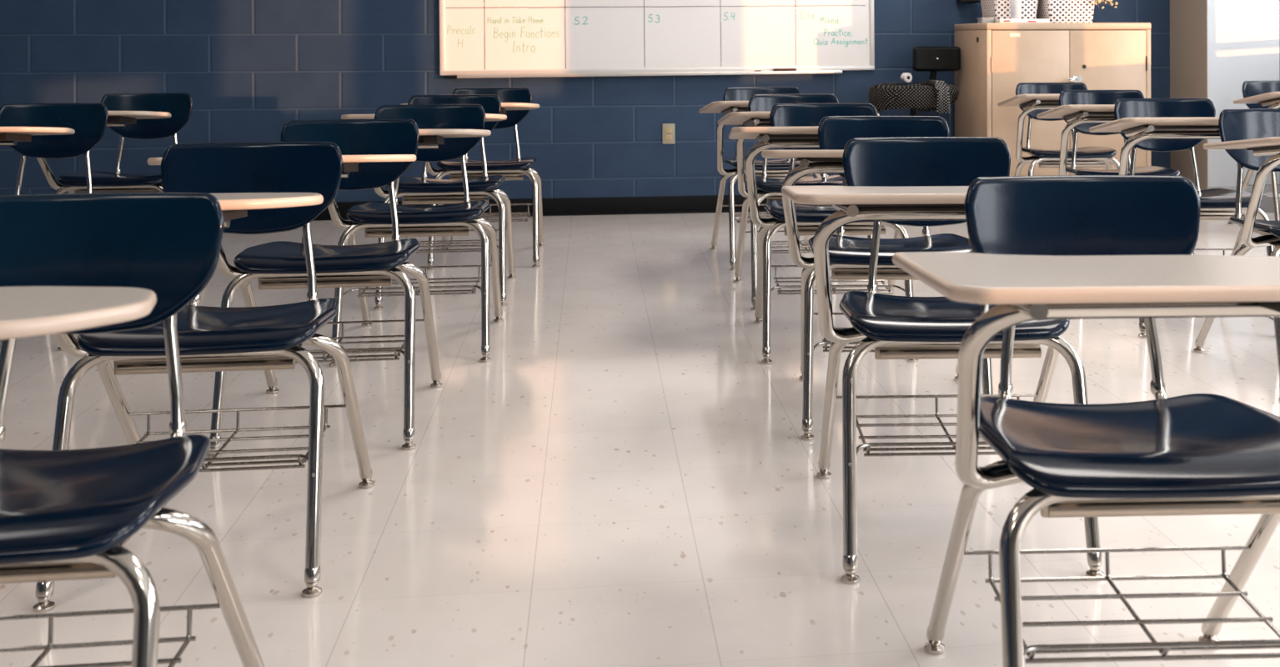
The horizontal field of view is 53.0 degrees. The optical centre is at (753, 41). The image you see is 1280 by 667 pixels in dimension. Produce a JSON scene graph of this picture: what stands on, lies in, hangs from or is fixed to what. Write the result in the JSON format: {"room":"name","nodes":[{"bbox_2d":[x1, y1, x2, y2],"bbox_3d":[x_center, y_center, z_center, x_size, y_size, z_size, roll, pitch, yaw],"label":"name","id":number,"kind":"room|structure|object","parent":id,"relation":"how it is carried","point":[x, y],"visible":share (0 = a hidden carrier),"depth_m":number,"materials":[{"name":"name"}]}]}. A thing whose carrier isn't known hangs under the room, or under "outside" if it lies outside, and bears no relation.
{"room":"classroom","nodes":[
{"label":"classroom","id":0,"kind":"room"},
{"bbox_2d":[0,211,1279,666],"bbox_3d":[-0.365,1.021,1.498,9.250,0.100,11.865,0,0,-7],"label":"floor","id":1,"kind":"structure","parent":0,"point":[625,480],"depth_m":2.74,"materials":[{"name":"tile"}]},
{"bbox_2d":[0,103,108,351],"bbox_3d":[-2.478,0.598,4.205,0.569,0.758,0.732,0,0,-7],"label":"student desk","id":2,"kind":"object","parent":1,"relation":"on","point":[32,130],"visible":0.41,"depth_m":4.51,"materials":[{"name":"blue plastic"}]},
{"bbox_2d":[36,93,192,193],"bbox_3d":[-2.572,0.598,5.100,0.569,0.758,0.732,0,0,-7],"label":"student desk","id":3,"kind":"object","parent":1,"relation":"on","point":[139,116],"visible":0.53,"depth_m":5.37,"materials":[{"name":"blue plastic"}]},
{"bbox_2d":[0,192,265,666],"bbox_3d":[-0.938,0.594,1.484,0.569,0.758,0.732,0,0,-7],"label":"student desk","id":4,"kind":"object","parent":1,"relation":"on","point":[92,263],"visible":1,"depth_m":1.66,"materials":[{"name":"blue plastic"}]},
{"bbox_2d":[0,603,220,666],"bbox_3d":[-0.892,0.769,1.490,0.445,0.051,0.348,0,0,-7],"label":"basket","id":5,"kind":"object","parent":4,"relation":"on","point":[46,648],"depth_m":1.66,"materials":[{"name":"silver metal"}]},
{"bbox_2d":[32,141,374,612],"bbox_3d":[-1.069,0.594,2.409,0.569,0.758,0.732,0,0,-7],"label":"student desk","id":6,"kind":"object","parent":1,"relation":"on","point":[259,188],"visible":0.7,"depth_m":2.46,"materials":[{"name":"blue plastic"}]},
{"bbox_2d":[128,404,345,476],"bbox_3d":[-1.023,0.769,2.416,0.445,0.051,0.348,0,0,-7],"label":"basket","id":7,"kind":"object","parent":6,"relation":"on","point":[313,456],"depth_m":2.46,"materials":[{"name":"silver metal"}]},
{"bbox_2d":[147,119,442,457],"bbox_3d":[-1.116,0.594,3.215,0.569,0.758,0.732,0,0,-7],"label":"student desk","id":8,"kind":"object","parent":1,"relation":"on","point":[375,153],"visible":0.77,"depth_m":3.23,"materials":[{"name":"blue plastic"}]},
{"bbox_2d":[295,319,423,363],"bbox_3d":[-1.071,0.769,3.222,0.445,0.051,0.348,0,0,-7],"label":"basket","id":9,"kind":"object","parent":8,"relation":"on","point":[409,347],"depth_m":3.19,"materials":[{"name":"silver metal"}]},
{"bbox_2d":[327,104,503,367],"bbox_3d":[-1.108,0.594,4.048,0.569,0.758,0.732,0,0,-7],"label":"student desk","id":10,"kind":"object","parent":1,"relation":"on","point":[447,132],"visible":0.68,"depth_m":4.01,"materials":[{"name":"blue plastic"}]},
{"bbox_2d":[336,264,491,298],"bbox_3d":[-1.063,0.769,4.055,0.445,0.051,0.348,0,0,-7],"label":"basket","id":11,"kind":"object","parent":10,"relation":"on","point":[484,288],"depth_m":3.99,"materials":[{"name":"silver metal"}]},
{"bbox_2d":[341,94,516,310],"bbox_3d":[-1.216,0.594,4.861,0.569,0.758,0.732,0,0,-7],"label":"student desk","id":12,"kind":"object","parent":1,"relation":"on","point":[413,190],"visible":0.65,"depth_m":4.81,"materials":[{"name":"blue plastic"}]},
{"bbox_2d":[406,229,506,253],"bbox_3d":[-1.171,0.770,4.868,0.445,0.051,0.348,0,0,-7],"label":"basket","id":13,"kind":"object","parent":12,"relation":"on","point":[502,239],"depth_m":4.81,"materials":[{"name":"silver metal"}]},
{"bbox_2d":[400,87,544,270],"bbox_3d":[-1.230,0.594,5.665,0.569,0.758,0.732,0,0,-7],"label":"student desk","id":14,"kind":"object","parent":1,"relation":"on","point":[516,104],"visible":0.65,"depth_m":5.62,"materials":[{"name":"blue plastic"}]},
{"bbox_2d":[478,203,536,222],"bbox_3d":[-1.185,0.770,5.672,0.445,0.051,0.348,0,0,-7],"label":"basket","id":15,"kind":"object","parent":14,"relation":"on","point":[494,215],"depth_m":5.64,"materials":[{"name":"silver metal"}]},
{"bbox_2d":[698,86,828,271],"bbox_3d":[0.048,0.591,5.646,0.569,0.758,0.731,0,0,-10],"label":"student desk","id":16,"kind":"object","parent":1,"relation":"on","point":[735,99],"visible":0.38,"depth_m":5.57,"materials":[{"name":"blue plastic"}]},
{"bbox_2d":[722,204,773,223],"bbox_3d":[0.093,0.766,5.655,0.445,0.051,0.348,0,0,-10],"label":"basket","id":17,"kind":"object","parent":16,"relation":"on","point":[731,212],"depth_m":5.57,"materials":[{"name":"silver metal"}]},
{"bbox_2d":[717,94,879,311],"bbox_3d":[0.153,0.591,4.835,0.569,0.758,0.731,0,0,-7],"label":"student desk","id":18,"kind":"object","parent":1,"relation":"on","point":[760,106],"visible":0.38,"depth_m":4.78,"materials":[{"name":"blue plastic"}]},
{"bbox_2d":[745,230,812,254],"bbox_3d":[0.199,0.766,4.841,0.445,0.051,0.348,0,0,-7],"label":"basket","id":19,"kind":"object","parent":18,"relation":"on","point":[754,242],"depth_m":4.77,"materials":[{"name":"silver metal"}]},
{"bbox_2d":[728,103,918,364],"bbox_3d":[0.206,0.591,4.059,0.569,0.758,0.731,0,0,-2],"label":"student desk","id":20,"kind":"object","parent":1,"relation":"on","point":[793,126],"visible":0.54,"depth_m":3.98,"materials":[{"name":"blue plastic"}]},
{"bbox_2d":[765,265,911,296],"bbox_3d":[0.252,0.766,4.062,0.445,0.051,0.348,0,0,-2],"label":"basket","id":21,"kind":"object","parent":20,"relation":"on","point":[907,290],"depth_m":4.00,"materials":[{"name":"silver metal"}]},
{"bbox_2d":[761,115,993,441],"bbox_3d":[0.312,0.590,3.310,0.569,0.758,0.732,0,0,2],"label":"student desk","id":22,"kind":"object","parent":1,"relation":"on","point":[849,256],"visible":0.56,"depth_m":3.25,"materials":[{"name":"blue plastic"}]},
{"bbox_2d":[807,312,874,355],"bbox_3d":[0.358,0.766,3.310,0.445,0.051,0.348,0,0,2],"label":"basket","id":23,"kind":"object","parent":22,"relation":"on","point":[810,348],"depth_m":3.23,"materials":[{"name":"silver metal"}]},
{"bbox_2d":[909,46,960,115],"bbox_3d":[0.893,0.497,7.038,0.587,0.941,0.526,0,0,-7],"label":"office chair","id":24,"kind":"object","parent":1,"relation":"on","point":[931,59],"visible":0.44,"depth_m":7.17,"materials":[{"name":"black plastic"}]},
{"bbox_2d":[868,80,958,113],"bbox_3d":[0.879,0.308,7.018,0.490,0.195,0.493,0,0,18],"label":"jacket","id":25,"kind":"object","parent":24,"relation":"on","point":[932,95],"visible":0.98,"depth_m":6.80,"materials":[{"name":"black fabric"}]},
{"bbox_2d":[900,72,912,82],"bbox_3d":[0.850,0.200,7.105,0.054,0.054,0.041,0,0,-27],"label":"tape roll","id":26,"kind":"object","parent":25,"relation":"on","point":[906,77],"visible":1,"depth_m":7.09,"materials":[{"name":"white plastic"}]},
{"bbox_2d":[781,136,1104,584],"bbox_3d":[0.343,0.590,2.499,0.569,0.758,0.732,0,0,-2],"label":"student desk","id":27,"kind":"object","parent":1,"relation":"on","point":[913,181],"visible":0.77,"depth_m":2.44,"materials":[{"name":"blue plastic"}]},
{"bbox_2d":[836,393,1037,466],"bbox_3d":[0.388,0.765,2.502,0.445,0.051,0.348,0,0,-2],"label":"basket","id":28,"kind":"object","parent":27,"relation":"on","point":[850,450],"depth_m":2.50,"materials":[{"name":"silver metal"}]},
{"bbox_2d":[953,22,1150,176],"bbox_3d":[1.653,0.432,7.095,0.918,1.067,0.665,0,0,-7],"label":"storage cabinet","id":29,"kind":"object","parent":1,"relation":"on","point":[996,57],"visible":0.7,"depth_m":6.82,"materials":[{"name":"beige paint"}]},
{"bbox_2d":[976,17,994,23],"bbox_3d":[1.257,-0.115,6.916,0.074,0.029,0.098,0,0,-7],"label":"plastic tub","id":30,"kind":"object","parent":29,"relation":"on","point":[980,20],"visible":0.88,"depth_m":6.87,"materials":[{"name":"white plastic"}]},
{"bbox_2d":[980,0,1038,22],"bbox_3d":[1.403,-0.214,7.015,0.279,0.226,0.296,0,0,-7],"label":"storage basket","id":31,"kind":"object","parent":29,"relation":"on","point":[998,9],"visible":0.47,"depth_m":6.89,"materials":[{"name":"beige plastic"}]},
{"bbox_2d":[994,18,1049,22],"bbox_3d":[1.440,-0.112,6.843,0.275,0.022,0.085,0,0,-7],"label":"flat box","id":32,"kind":"object","parent":29,"relation":"on","point":[1029,20],"visible":0.86,"depth_m":6.80,"materials":[{"name":"white cardboard"}]},
{"bbox_2d":[1010,0,1021,19],"bbox_3d":[1.404,-0.224,6.839,0.058,0.204,0.058,0,0,41],"label":"spray bottle","id":33,"kind":"object","parent":32,"relation":"on","point":[1016,5],"visible":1,"depth_m":6.81,"materials":[{"name":"white plastic"}]},
{"bbox_2d":[1035,0,1094,22],"bbox_3d":[1.702,-0.214,7.013,0.298,0.226,0.296,0,0,-7],"label":"storage basket","id":34,"kind":"object","parent":29,"relation":"on","point":[1057,11],"visible":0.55,"depth_m":6.89,"materials":[{"name":"beige plastic"}]},
{"bbox_2d":[997,82,1119,175],"bbox_3d":[1.477,0.587,6.178,0.569,0.758,0.731,0,0,-2],"label":"student desk","id":35,"kind":"object","parent":1,"relation":"on","point":[1033,98],"visible":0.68,"depth_m":6.11,"materials":[{"name":"blue plastic"}]},
{"bbox_2d":[892,175,1279,666],"bbox_3d":[0.477,0.590,1.689,0.569,0.758,0.732,0,0,-2],"label":"student desk","id":36,"kind":"object","parent":1,"relation":"on","point":[1051,247],"visible":1,"depth_m":1.64,"materials":[{"name":"blue plastic"}]},
{"bbox_2d":[963,545,1279,663],"bbox_3d":[0.523,0.765,1.692,0.445,0.051,0.348,0,0,-2],"label":"basket","id":37,"kind":"object","parent":36,"relation":"on","point":[1252,554],"depth_m":1.72,"materials":[{"name":"silver metal"}]},
{"bbox_2d":[1036,90,1194,255],"bbox_3d":[1.450,0.587,5.189,0.569,0.758,0.731,0,0,0],"label":"student desk","id":38,"kind":"object","parent":1,"relation":"on","point":[1081,110],"visible":0.44,"depth_m":5.13,"materials":[{"name":"blue plastic"}]},
{"bbox_2d":[1089,98,1274,338],"bbox_3d":[1.453,0.587,4.373,0.569,0.758,0.731,0,0,1],"label":"student desk","id":39,"kind":"object","parent":1,"relation":"on","point":[1149,124],"visible":0.61,"depth_m":4.32,"materials":[{"name":"blue plastic"}]},
{"bbox_2d":[1194,248,1234,255],"bbox_3d":[1.499,0.763,4.373,0.445,0.051,0.348,0,0,1],"label":"basket","id":40,"kind":"object","parent":39,"relation":"on","point":[1223,249],"depth_m":4.54,"materials":[{"name":"silver metal"}]},
{"bbox_2d":[1193,108,1279,401],"bbox_3d":[1.588,0.587,3.640,0.569,0.758,0.731,0,0,-4],"label":"student desk","id":41,"kind":"object","parent":1,"relation":"on","point":[1251,137],"visible":0.94,"depth_m":3.82,"materials":[{"name":"blue plastic"}]},
{"bbox_2d":[1227,80,1279,225],"bbox_3d":[2.707,0.584,6.385,0.569,0.758,0.731,0,0,-3],"label":"student desk","id":42,"kind":"object","parent":1,"relation":"on","point":[1257,94],"visible":0.46,"depth_m":6.48,"materials":[{"name":"blue plastic"}]},
{"bbox_2d":[1247,184,1279,200],"bbox_3d":[2.753,0.759,6.388,0.445,0.051,0.348,0,0,-3],"label":"basket","id":43,"kind":"object","parent":42,"relation":"on","point":[1275,193],"depth_m":6.22,"materials":[{"name":"silver metal"}]},
{"bbox_2d":[0,0,1279,201],"bbox_3d":[-1.104,-0.477,7.233,9.250,2.900,0.201,0,0,-7],"label":"wall","id":44,"kind":"structure","parent":0,"point":[248,68],"depth_m":7.00,"materials":[{"name":"blue brick"}]},
{"bbox_2d":[312,195,767,220],"bbox_3d":[-1.498,0.925,7.077,8.020,0.098,0.014,0,0,-7],"label":"baseboard","id":45,"kind":"structure","parent":44,"relation":"attached to","point":[701,203],"depth_m":7.17,"materials":[{"name":"black plastic"}]},
{"bbox_2d":[439,0,874,78],"bbox_3d":[-0.520,-0.418,7.162,2.444,1.216,0.082,-1,0,-7],"label":"whiteboard","id":46,"kind":"object","parent":44,"relation":"attached to","point":[479,38],"visible":1,"depth_m":7.18,"materials":[{"name":"white plastic"}]},
{"bbox_2d":[456,70,842,78],"bbox_3d":[-0.564,0.180,7.145,2.144,0.019,0.060,-1,0,-7],"label":"marker tray","id":47,"kind":"object","parent":46,"relation":"on","point":[460,73],"depth_m":7.11,"materials":[{"name":"silver metal"}]},
{"bbox_2d":[773,68,796,70],"bbox_3d":[0.177,0.165,7.239,0.128,0.026,0.044,-1,0,-7],"label":"eraser","id":48,"kind":"object","parent":46,"relation":"on","point":[774,69],"visible":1,"depth_m":7.22,"materials":[{"name":"grey fabric"}]},
{"bbox_2d":[662,123,674,144],"bbox_3d":[-0.481,0.520,7.207,0.070,0.114,0.011,0,0,-7],"label":"wall outlet","id":49,"kind":"object","parent":44,"relation":"attached to","point":[668,129],"visible":1,"depth_m":7.20,"materials":[{"name":"beige plastic"}]},
{"bbox_2d":[665,135,672,140],"bbox_3d":[-0.480,0.540,7.205,0.034,0.028,0.006,0,0,-7],"label":"receptacle","id":50,"kind":"object","parent":49,"relation":"attached to","point":[667,137],"depth_m":7.20,"materials":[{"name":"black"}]},
{"bbox_2d":[665,127,672,132],"bbox_3d":[-0.481,0.501,7.205,0.034,0.028,0.006,0,0,-7],"label":"receptacle","id":51,"kind":"object","parent":49,"relation":"attached to","point":[667,129],"depth_m":7.20,"materials":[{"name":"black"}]},
{"bbox_2d":[956,0,979,3],"bbox_3d":[1.240,-0.260,7.381,0.115,0.070,0.100,0,0,-7],"label":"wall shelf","id":52,"kind":"object","parent":44,"relation":"attached to","point":[957,1],"visible":1,"depth_m":7.33,"materials":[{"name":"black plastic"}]},
{"bbox_2d":[1094,0,1118,9],"bbox_3d":[1.863,-0.262,6.901,0.198,0.174,0.106,0,0,-7],"label":"dried flowers","id":53,"kind":"object","parent":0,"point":[1096,1],"visible":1,"depth_m":6.87,"materials":[{"name":"beige plant"}]},
{"bbox_2d":[1169,0,1279,190],"bbox_3d":[2.719,-0.487,7.396,0.435,2.900,0.468,0,0,-7],"label":"wall","id":54,"kind":"structure","parent":0,"point":[1217,46],"depth_m":7.17,"materials":[{"name":"grey paint"}]},
{"bbox_2d":[1206,185,1279,212],"bbox_3d":[2.753,0.887,7.162,0.439,0.152,0.005,0,0,-7],"label":"baseboard","id":55,"kind":"structure","parent":54,"relation":"attached to","point":[1267,204],"depth_m":7.17,"materials":[{"name":"grey plastic"}]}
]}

